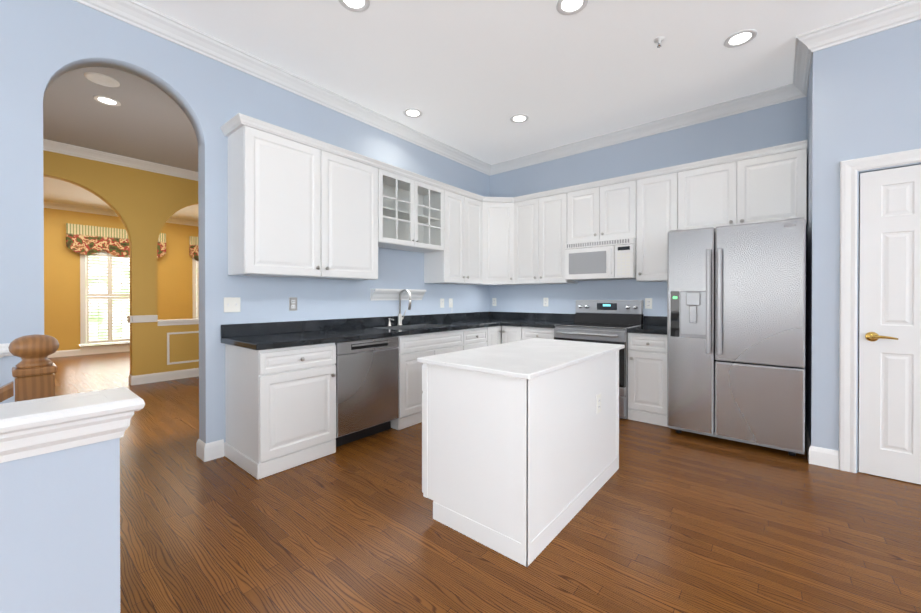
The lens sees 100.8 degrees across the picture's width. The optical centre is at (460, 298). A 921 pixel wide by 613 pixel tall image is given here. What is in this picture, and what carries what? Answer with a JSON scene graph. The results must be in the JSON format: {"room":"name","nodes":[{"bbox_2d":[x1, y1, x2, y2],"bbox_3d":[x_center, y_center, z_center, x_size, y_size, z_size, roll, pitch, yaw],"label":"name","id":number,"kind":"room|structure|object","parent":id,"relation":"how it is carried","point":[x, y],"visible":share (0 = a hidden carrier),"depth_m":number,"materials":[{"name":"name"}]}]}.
{"room":"kitchen","nodes":[
{"label":"kitchen","id":0,"kind":"room"},
{"bbox_2d":[0,438,119,612],"bbox_3d":[-2.078,0.758,-0.352,0.120,0.925,3.590,0,0,40],"label":"wall","id":1,"kind":"structure","parent":0,"point":[60,531],"depth_m":0.91,"materials":[{"name":"blue paint"}]},
{"bbox_2d":[0,387,144,462],"bbox_3d":[-2.061,0.313,-0.333,0.208,0.101,3.624,0,0,40],"label":"trim","id":2,"kind":"structure","parent":1,"relation":"on","point":[33,427],"depth_m":0.91,"materials":[{"name":"white wood"}]},
{"bbox_2d":[43,150,198,375],"bbox_3d":[-4.892,-0.364,4.975,0.150,3.120,5.400,0,0,40],"label":"wall","id":3,"kind":"structure","parent":0,"point":[144,205],"depth_m":5.37,"materials":[{"name":"yellow paint"}]},
{"bbox_2d":[43,139,197,180],"bbox_3d":[-4.798,-1.868,4.889,0.096,0.112,5.400,0,0,40],"label":"crown molding","id":4,"kind":"structure","parent":3,"relation":"attached to","point":[77,151],"depth_m":5.10,"materials":[{"name":"white wood"}]},
{"bbox_2d":[127,315,198,364],"bbox_3d":[-4.024,0.593,6.021,0.210,0.735,1.868,0,0,40],"label":"trim","id":5,"kind":"structure","parent":3,"relation":"attached to","point":[142,318],"depth_m":5.58,"materials":[{"name":"white wood"}]},
{"bbox_2d":[130,368,198,385],"bbox_3d":[-3.836,1.125,6.136,0.034,0.130,2.254,0,0,40],"label":"baseboard","id":6,"kind":"structure","parent":3,"relation":"attached to","point":[187,373],"depth_m":5.54,"materials":[{"name":"white wood"}]},
{"bbox_2d":[44,208,198,350],"bbox_3d":[-8.273,-0.377,7.791,0.150,3.120,5.400,0,0,40],"label":"wall","id":7,"kind":"structure","parent":0,"point":[62,290],"depth_m":7.96,"materials":[{"name":"yellow paint"}]},
{"bbox_2d":[47,346,129,357],"bbox_3d":[-8.209,1.118,7.746,0.014,0.130,5.380,0,0,40],"label":"baseboard","id":8,"kind":"structure","parent":7,"relation":"attached to","point":[63,353],"depth_m":8.08,"materials":[{"name":"white wood"}]},
{"bbox_2d":[79,250,129,349],"bbox_3d":[-7.552,0.002,8.481,0.074,2.135,1.330,0,0,40],"label":"dining room window","id":9,"kind":"structure","parent":7,"relation":"in","point":[104,294],"depth_m":8.28,"materials":[{"name":"white glass"}]},
{"bbox_2d":[66,223,165,257],"bbox_3d":[-7.545,-1.241,8.437,0.132,0.621,1.650,0,0,40],"label":"valance","id":10,"kind":"object","parent":7,"relation":"attached to","point":[85,239],"visible":0.79,"depth_m":8.17,"materials":[{"name":"fabric"}]},
{"bbox_2d":[44,201,197,225],"bbox_3d":[-8.178,-1.881,7.705,0.096,0.112,5.400,0,0,40],"label":"crown molding","id":11,"kind":"structure","parent":7,"relation":"attached to","point":[51,205],"depth_m":8.11,"materials":[{"name":"white wood"}]},
{"bbox_2d":[189,236,198,260],"bbox_3d":[-6.293,-1.248,9.939,0.132,0.621,1.280,0,0,40],"label":"valance","id":12,"kind":"object","parent":7,"relation":"attached to","point":[193,247],"visible":0.15,"depth_m":9.49,"materials":[{"name":"fabric"}]},
{"bbox_2d":[192,257,198,318],"bbox_3d":[-6.304,-0.005,9.979,0.074,2.135,1.230,0,0,40],"label":"dining room window","id":13,"kind":"structure","parent":7,"relation":"in","point":[195,280],"depth_m":9.58,"materials":[{"name":"white glass"}]},
{"bbox_2d":[0,0,489,442],"bbox_3d":[-2.142,-0.353,2.651,0.150,3.120,8.150,0,0,40],"label":"wall","id":14,"kind":"structure","parent":0,"point":[44,44],"depth_m":2.85,"materials":[{"name":"blue paint"}]},
{"bbox_2d":[0,343,12,357],"bbox_3d":[-2.948,0.719,1.546,0.030,0.945,1.588,0,0,40],"label":"trim","id":15,"kind":"structure","parent":14,"relation":"attached to","point":[4,350],"depth_m":2.08,"materials":[{"name":"white wood"}]},
{"bbox_2d":[196,439,223,456],"bbox_3d":[-1.246,1.136,3.862,0.014,0.130,2.434,0,0,40],"label":"baseboard","id":16,"kind":"structure","parent":14,"relation":"attached to","point":[202,449],"depth_m":2.87,"materials":[{"name":"white wood"}]},
{"bbox_2d":[224,297,239,312],"bbox_3d":[-1.774,0.045,2.965,0.014,0.116,0.118,0,0,40],"label":"outlet","id":17,"kind":"object","parent":14,"relation":"attached to","point":[231,304],"depth_m":2.96,"materials":[{"name":"white plastic"}]},
{"bbox_2d":[73,0,492,175],"bbox_3d":[-2.096,-1.857,2.508,0.096,0.112,8.000,0,0,40],"label":"crown molding","id":18,"kind":"structure","parent":14,"relation":"attached to","point":[175,31],"depth_m":3.08,"materials":[{"name":"white wood"}]},
{"bbox_2d":[289,297,296,310],"bbox_3d":[-1.466,0.043,3.340,0.007,0.116,0.072,0,0,40],"label":"outlet","id":19,"kind":"object","parent":14,"relation":"attached to","point":[292,300],"depth_m":3.34,"materials":[{"name":"white plastic"}]},
{"bbox_2d":[224,121,379,279],"bbox_3d":[-1.291,-0.719,3.294,0.327,1.065,1.189,0,0,40],"label":"upper cabinet","id":20,"kind":"object","parent":14,"relation":"attached to","point":[301,206],"depth_m":3.04,"materials":[{"name":"white wood"}]},
{"bbox_2d":[224,113,379,164],"bbox_3d":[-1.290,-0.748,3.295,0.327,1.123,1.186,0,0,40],"label":"crown molding","id":21,"kind":"structure","parent":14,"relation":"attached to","point":[251,121],"depth_m":2.99,"materials":[{"name":"white wood"}]},
{"bbox_2d":[370,289,425,300],"bbox_3d":[-0.671,-0.048,4.232,0.086,0.124,0.740,0,0,40],"label":"shelf ledge","id":22,"kind":"object","parent":14,"relation":"attached to","point":[388,294],"visible":0.86,"depth_m":4.16,"materials":[{"name":"white wood"}]},
{"bbox_2d":[380,165,443,252],"bbox_3d":[-0.612,-0.903,4.109,0.327,0.705,0.933,0,0,40],"label":"upper cabinet","id":23,"kind":"object","parent":14,"relation":"attached to","point":[411,209],"depth_m":4.15,"materials":[{"name":"white wood"}]},
{"bbox_2d":[380,161,443,283],"bbox_3d":[-0.612,-0.752,4.110,0.327,1.123,0.934,0,0,40],"label":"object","id":24,"kind":"object","parent":14,"relation":"attached to","point":[433,261],"depth_m":4.40,"materials":[{"name":"white wood"}]},
{"bbox_2d":[440,299,443,307],"bbox_3d":[-0.231,0.051,4.823,0.007,0.116,0.072,0,0,40],"label":"outlet","id":25,"kind":"object","parent":14,"relation":"attached to","point":[441,300],"depth_m":4.82,"materials":[{"name":"white plastic"}]},
{"bbox_2d":[449,298,452,306],"bbox_3d":[-0.125,0.051,4.949,0.007,0.116,0.072,0,0,40],"label":"outlet","id":26,"kind":"object","parent":14,"relation":"attached to","point":[450,299],"depth_m":4.94,"materials":[{"name":"white plastic"}]},
{"bbox_2d":[444,189,483,284],"bbox_3d":[-0.074,-0.726,4.756,0.327,1.065,0.745,0,0,40],"label":"upper cabinet","id":27,"kind":"object","parent":14,"relation":"attached to","point":[463,214],"depth_m":4.63,"materials":[{"name":"white wood"}]},
{"bbox_2d":[444,183,483,200],"bbox_3d":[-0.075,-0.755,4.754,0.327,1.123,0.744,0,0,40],"label":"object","id":28,"kind":"structure","parent":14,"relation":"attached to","point":[446,186],"depth_m":4.58,"materials":[{"name":"white wood"}]},
{"bbox_2d":[43,0,902,220],"bbox_3d":[-1.902,-1.952,2.346,17.200,0.080,8.600,0,0,40],"label":"ceiling","id":29,"kind":"structure","parent":0,"point":[471,77],"depth_m":3.14,"materials":[{"name":"white paint"}]},
{"bbox_2d":[84,72,119,86],"bbox_3d":[-3.127,-1.905,3.328,0.230,0.022,0.230,0,0,40],"label":"ceiling speaker","id":30,"kind":"object","parent":29,"relation":"in","point":[101,79],"visible":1,"depth_m":3.30},
{"bbox_2d":[93,95,120,105],"bbox_3d":[-3.416,-1.915,3.685,0.199,0.007,0.199,0,0,-5],"label":"recessed light","id":31,"kind":"object","parent":29,"relation":"in","point":[105,100],"depth_m":3.68,"materials":[{"name":"white glass"}]},
{"bbox_2d":[338,0,369,11],"bbox_3d":[-0.682,-1.909,2.436,0.199,0.007,0.199,0,0,-5],"label":"recessed light","id":32,"kind":"object","parent":29,"relation":"in","point":[352,5],"depth_m":2.47,"materials":[{"name":"white glass"}]},
{"bbox_2d":[403,108,422,117],"bbox_3d":[-0.491,-1.916,3.930,0.199,0.007,0.199,0,0,-5],"label":"recessed light","id":33,"kind":"object","parent":29,"relation":"in","point":[411,112],"depth_m":3.93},
{"bbox_2d":[510,114,528,122],"bbox_3d":[0.626,-1.916,4.053,0.199,0.007,0.199,0,0,-5],"label":"recessed light","id":34,"kind":"object","parent":29,"relation":"in","point":[519,118],"depth_m":4.05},
{"bbox_2d":[556,0,587,14],"bbox_3d":[0.721,-1.909,2.464,0.199,0.007,0.199,0,0,-5],"label":"recessed light","id":35,"kind":"object","parent":29,"relation":"in","point":[564,7],"depth_m":2.49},
{"bbox_2d":[654,36,664,47],"bbox_3d":[1.464,-1.887,2.809,0.072,0.053,0.071,0,0,40],"label":"sprinkler","id":36,"kind":"object","parent":29,"relation":"attached to","point":[659,39],"visible":1,"depth_m":2.80,"materials":[{"name":"silver metal"}]},
{"bbox_2d":[724,29,756,47],"bbox_3d":[2.054,-1.910,2.799,0.199,0.007,0.199,0,0,-5],"label":"recessed light","id":37,"kind":"object","parent":29,"relation":"in","point":[734,40],"depth_m":2.80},
{"bbox_2d":[47,351,920,612],"bbox_3d":[-1.902,1.238,2.361,17.200,0.060,8.600,0,0,40],"label":"floor","id":38,"kind":"structure","parent":0,"point":[667,520],"depth_m":1.95,"materials":[{"name":"brown wood"}]},
{"bbox_2d":[8,334,58,401],"bbox_3d":[-1.528,0.669,1.370,0.122,1.084,0.122,0,0,40],"label":"newel post","id":39,"kind":"object","parent":38,"relation":"on","point":[34,370],"visible":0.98,"depth_m":1.34,"materials":[{"name":"brown wood"}]},
{"bbox_2d":[0,381,13,401],"bbox_3d":[-2.034,0.738,0.763,0.060,0.895,1.480,0,0,40],"label":"stair handrail","id":40,"kind":"object","parent":39,"relation":"attached to","point":[6,391],"visible":1,"depth_m":1.30,"materials":[{"name":"brown wood"}]},
{"bbox_2d":[224,343,335,479],"bbox_3d":[-1.389,0.770,2.957,0.617,0.866,0.574,0,0,40],"label":"base cabinet","id":41,"kind":"object","parent":38,"relation":"on","point":[280,409],"depth_m":2.73,"materials":[{"name":"white wood"}]},
{"bbox_2d":[221,311,504,349],"bbox_3d":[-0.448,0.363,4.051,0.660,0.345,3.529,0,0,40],"label":"countertop","id":42,"kind":"structure","parent":41,"relation":"on","point":[265,335],"depth_m":3.44,"materials":[{"name":"black stone"}]},
{"bbox_2d":[397,289,411,325],"bbox_3d":[-0.597,0.091,4.155,0.212,0.396,0.094,0,0,40],"label":"faucet","id":43,"kind":"object","parent":42,"relation":"on","point":[400,317],"visible":1,"depth_m":4.17,"materials":[{"name":"silver metal"}]},
{"bbox_2d":[335,336,398,446],"bbox_3d":[-0.993,0.768,3.421,0.618,0.862,0.638,0,0,40],"label":"dishwasher","id":44,"kind":"object","parent":38,"relation":"on","point":[367,387],"visible":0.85,"depth_m":3.21,"materials":[{"name":"grey metal"}]},
{"bbox_2d":[391,329,463,429],"bbox_3d":[-0.498,0.765,4.027,0.617,0.866,0.920,0,0,40],"label":"base cabinet","id":45,"kind":"object","parent":38,"relation":"on","point":[411,347],"depth_m":3.63,"materials":[{"name":"white wood"}]},
{"bbox_2d":[464,327,487,349],"bbox_3d":[-0.059,0.763,4.553,0.617,0.866,0.450,0,0,40],"label":"base cabinet","id":46,"kind":"object","parent":38,"relation":"on","point":[474,337],"depth_m":4.35,"materials":[{"name":"white wood"}]},
{"bbox_2d":[488,326,499,345],"bbox_3d":[0.176,0.761,4.835,0.617,0.866,0.284,0,0,40],"label":"base cabinet","id":47,"kind":"object","parent":38,"relation":"on","point":[494,331],"depth_m":4.63,"materials":[{"name":"white wood"}]},
{"bbox_2d":[500,326,519,343],"bbox_3d":[0.819,0.761,4.894,0.284,0.866,0.617,0,0,40],"label":"base cabinet","id":48,"kind":"object","parent":38,"relation":"on","point":[508,334],"depth_m":4.67,"materials":[{"name":"white wood"}]},
{"bbox_2d":[417,338,624,566],"bbox_3d":[0.440,0.765,2.415,0.753,0.882,1.345,0,0,40],"label":"kitchen island","id":49,"kind":"object","parent":38,"relation":"on","point":[520,452],"visible":1,"depth_m":1.96,"materials":[{"name":"white wood"}]},
{"bbox_2d":[520,327,553,340],"bbox_3d":[1.099,0.762,4.660,0.446,0.866,0.617,0,0,40],"label":"base cabinet","id":50,"kind":"object","parent":38,"relation":"on","point":[526,333],"depth_m":4.45,"materials":[{"name":"white wood"}]},
{"bbox_2d":[505,312,574,327],"bbox_3d":[0.994,0.257,4.723,0.693,0.140,0.649,0,0,40],"label":"countertop","id":51,"kind":"structure","parent":50,"relation":"on","point":[522,319],"depth_m":4.89,"materials":[{"name":"black stone"}]},
{"bbox_2d":[554,300,642,418],"bbox_3d":[1.518,0.606,4.217,0.760,1.183,0.726,0,0,40],"label":"range","id":52,"kind":"object","parent":38,"relation":"on","point":[605,321],"visible":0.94,"depth_m":4.17,"materials":[{"name":"grey metal"}]},
{"bbox_2d":[628,333,667,426],"bbox_3d":[2.005,0.766,3.905,0.382,0.866,0.617,0,0,40],"label":"base cabinet","id":53,"kind":"object","parent":38,"relation":"on","point":[647,353],"depth_m":3.67,"materials":[{"name":"white wood"}]},
{"bbox_2d":[627,316,666,334],"bbox_3d":[1.994,0.261,3.892,0.383,0.140,0.647,0,0,40],"label":"countertop","id":54,"kind":"structure","parent":53,"relation":"on","point":[652,324],"depth_m":3.89,"materials":[{"name":"black stone"}]},
{"bbox_2d":[667,217,805,455],"bbox_3d":[2.401,0.296,3.350,0.910,1.810,0.844,0,0,40],"label":"fridge","id":55,"kind":"object","parent":38,"relation":"on","point":[735,332],"visible":1,"depth_m":3.04,"materials":[{"name":"grey metal"}]},
{"bbox_2d":[490,97,806,375],"bbox_3d":[1.805,-0.362,4.569,3.460,3.120,0.150,0,0,40],"label":"wall","id":56,"kind":"structure","parent":0,"point":[774,125],"depth_m":4.33,"materials":[{"name":"blue paint"}]},
{"bbox_2d":[492,298,495,305],"bbox_3d":[0.494,0.043,5.559,0.072,0.116,0.007,0,0,40],"label":"outlet","id":57,"kind":"object","parent":56,"relation":"attached to","point":[493,299],"depth_m":5.56,"materials":[{"name":"white plastic"}]},
{"bbox_2d":[484,197,515,284],"bbox_3d":[0.488,-0.727,4.961,0.307,1.059,0.307,0,0,40],"label":"upper cabinet","id":58,"kind":"object","parent":56,"relation":"attached to","point":[499,213],"depth_m":4.95,"materials":[{"name":"white wood"}]},
{"bbox_2d":[512,189,567,284],"bbox_3d":[1.075,-0.727,4.861,0.741,1.065,0.328,0,0,40],"label":"upper cabinet","id":59,"kind":"object","parent":56,"relation":"attached to","point":[540,231],"depth_m":4.72,"materials":[{"name":"white wood"}]},
{"bbox_2d":[512,187,567,200],"bbox_3d":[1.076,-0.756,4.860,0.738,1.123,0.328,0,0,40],"label":"crown molding","id":60,"kind":"structure","parent":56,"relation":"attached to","point":[561,190],"depth_m":4.71,"materials":[{"name":"white wood"}]},
{"bbox_2d":[543,298,547,306],"bbox_3d":[1.126,0.040,5.033,0.072,0.116,0.007,0,0,40],"label":"outlet","id":61,"kind":"object","parent":56,"relation":"attached to","point":[545,300],"depth_m":5.03,"materials":[{"name":"white plastic"}]},
{"bbox_2d":[568,177,635,242],"bbox_3d":[1.655,-0.952,4.377,0.767,0.610,0.328,0,0,40],"label":"upper cabinet","id":62,"kind":"object","parent":56,"relation":"attached to","point":[597,212],"depth_m":4.22,"materials":[{"name":"white wood"}]},
{"bbox_2d":[568,173,635,283],"bbox_3d":[1.655,-0.753,4.378,0.769,1.123,0.328,0,0,40],"label":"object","id":63,"kind":"object","parent":56,"relation":"attached to","point":[622,178],"depth_m":4.24,"materials":[{"name":"white wood"}]},
{"bbox_2d":[565,237,635,280],"bbox_3d":[1.618,-0.432,4.333,0.758,0.423,0.443,0,0,40],"label":"microwave","id":64,"kind":"object","parent":63,"relation":"attached to","point":[612,259],"visible":0.98,"depth_m":4.16,"materials":[{"name":"white plastic"}]},
{"bbox_2d":[645,298,651,308],"bbox_3d":[2.088,0.049,4.231,0.072,0.116,0.007,0,0,40],"label":"outlet","id":65,"kind":"object","parent":56,"relation":"attached to","point":[648,301],"depth_m":4.23,"materials":[{"name":"white plastic"}]},
{"bbox_2d":[493,84,806,174],"bbox_3d":[1.772,-1.866,4.429,3.340,0.112,0.096,0,0,40],"label":"crown molding","id":66,"kind":"structure","parent":56,"relation":"attached to","point":[777,95],"depth_m":4.11,"materials":[{"name":"white wood"}]},
{"bbox_2d":[636,169,679,281],"bbox_3d":[2.098,-0.723,4.009,0.384,1.065,0.328,0,0,40],"label":"upper cabinet","id":67,"kind":"object","parent":56,"relation":"attached to","point":[658,195],"depth_m":3.89,"materials":[{"name":"white wood"}]},
{"bbox_2d":[636,165,679,176],"bbox_3d":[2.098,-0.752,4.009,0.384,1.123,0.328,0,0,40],"label":"crown molding","id":68,"kind":"structure","parent":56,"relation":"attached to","point":[667,169],"depth_m":3.85,"materials":[{"name":"white wood"}]},
{"bbox_2d":[680,145,806,229],"bbox_3d":[2.610,-0.941,3.582,0.946,0.625,0.328,0,0,40],"label":"upper cabinet","id":69,"kind":"object","parent":56,"relation":"attached to","point":[765,187],"depth_m":3.42,"materials":[{"name":"white wood"}]},
{"bbox_2d":[680,140,807,168],"bbox_3d":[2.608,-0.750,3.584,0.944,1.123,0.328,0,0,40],"label":"crown molding","id":70,"kind":"structure","parent":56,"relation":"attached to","point":[795,145],"depth_m":3.39,"materials":[{"name":"white wood"}]},
{"bbox_2d":[805,20,920,472],"bbox_3d":[4.910,-0.348,1.461,5.290,3.120,0.950,0,0,40],"label":"wall","id":71,"kind":"structure","parent":0,"point":[863,97],"depth_m":2.71,"materials":[{"name":"blue paint"}]},
{"bbox_2d":[789,56,811,95],"bbox_3d":[2.758,-1.859,3.078,0.096,0.112,0.690,0,0,40],"label":"crown molding","id":72,"kind":"structure","parent":71,"relation":"attached to","point":[802,66],"depth_m":3.17,"materials":[{"name":"white wood"}]},
{"bbox_2d":[805,420,818,464],"bbox_3d":[2.829,1.140,3.089,0.044,0.130,0.804,0,0,40],"label":"baseboard","id":73,"kind":"structure","parent":71,"relation":"attached to","point":[812,451],"depth_m":2.79,"materials":[{"name":"white wood"}]},
{"bbox_2d":[794,0,920,59],"bbox_3d":[4.481,-1.850,1.131,5.236,0.112,0.096,0,0,40],"label":"crown molding","id":74,"kind":"structure","parent":71,"relation":"attached to","point":[903,12],"depth_m":2.60,"materials":[{"name":"white wood"}]},
{"bbox_2d":[839,148,920,472],"bbox_3d":[2.987,0.120,2.436,0.802,2.176,0.019,0,0,40],"label":"door frame","id":75,"kind":"structure","parent":71,"relation":"attached to","point":[849,169],"depth_m":2.66,"materials":[{"name":"white wood"}]},
{"bbox_2d":[858,165,920,484],"bbox_3d":[2.993,0.166,2.443,0.604,2.071,0.096,0,0,40],"label":"pantry door","id":76,"kind":"structure","parent":71,"relation":"in","point":[889,379],"depth_m":2.55,"materials":[{"name":"white wood"}]}
]}

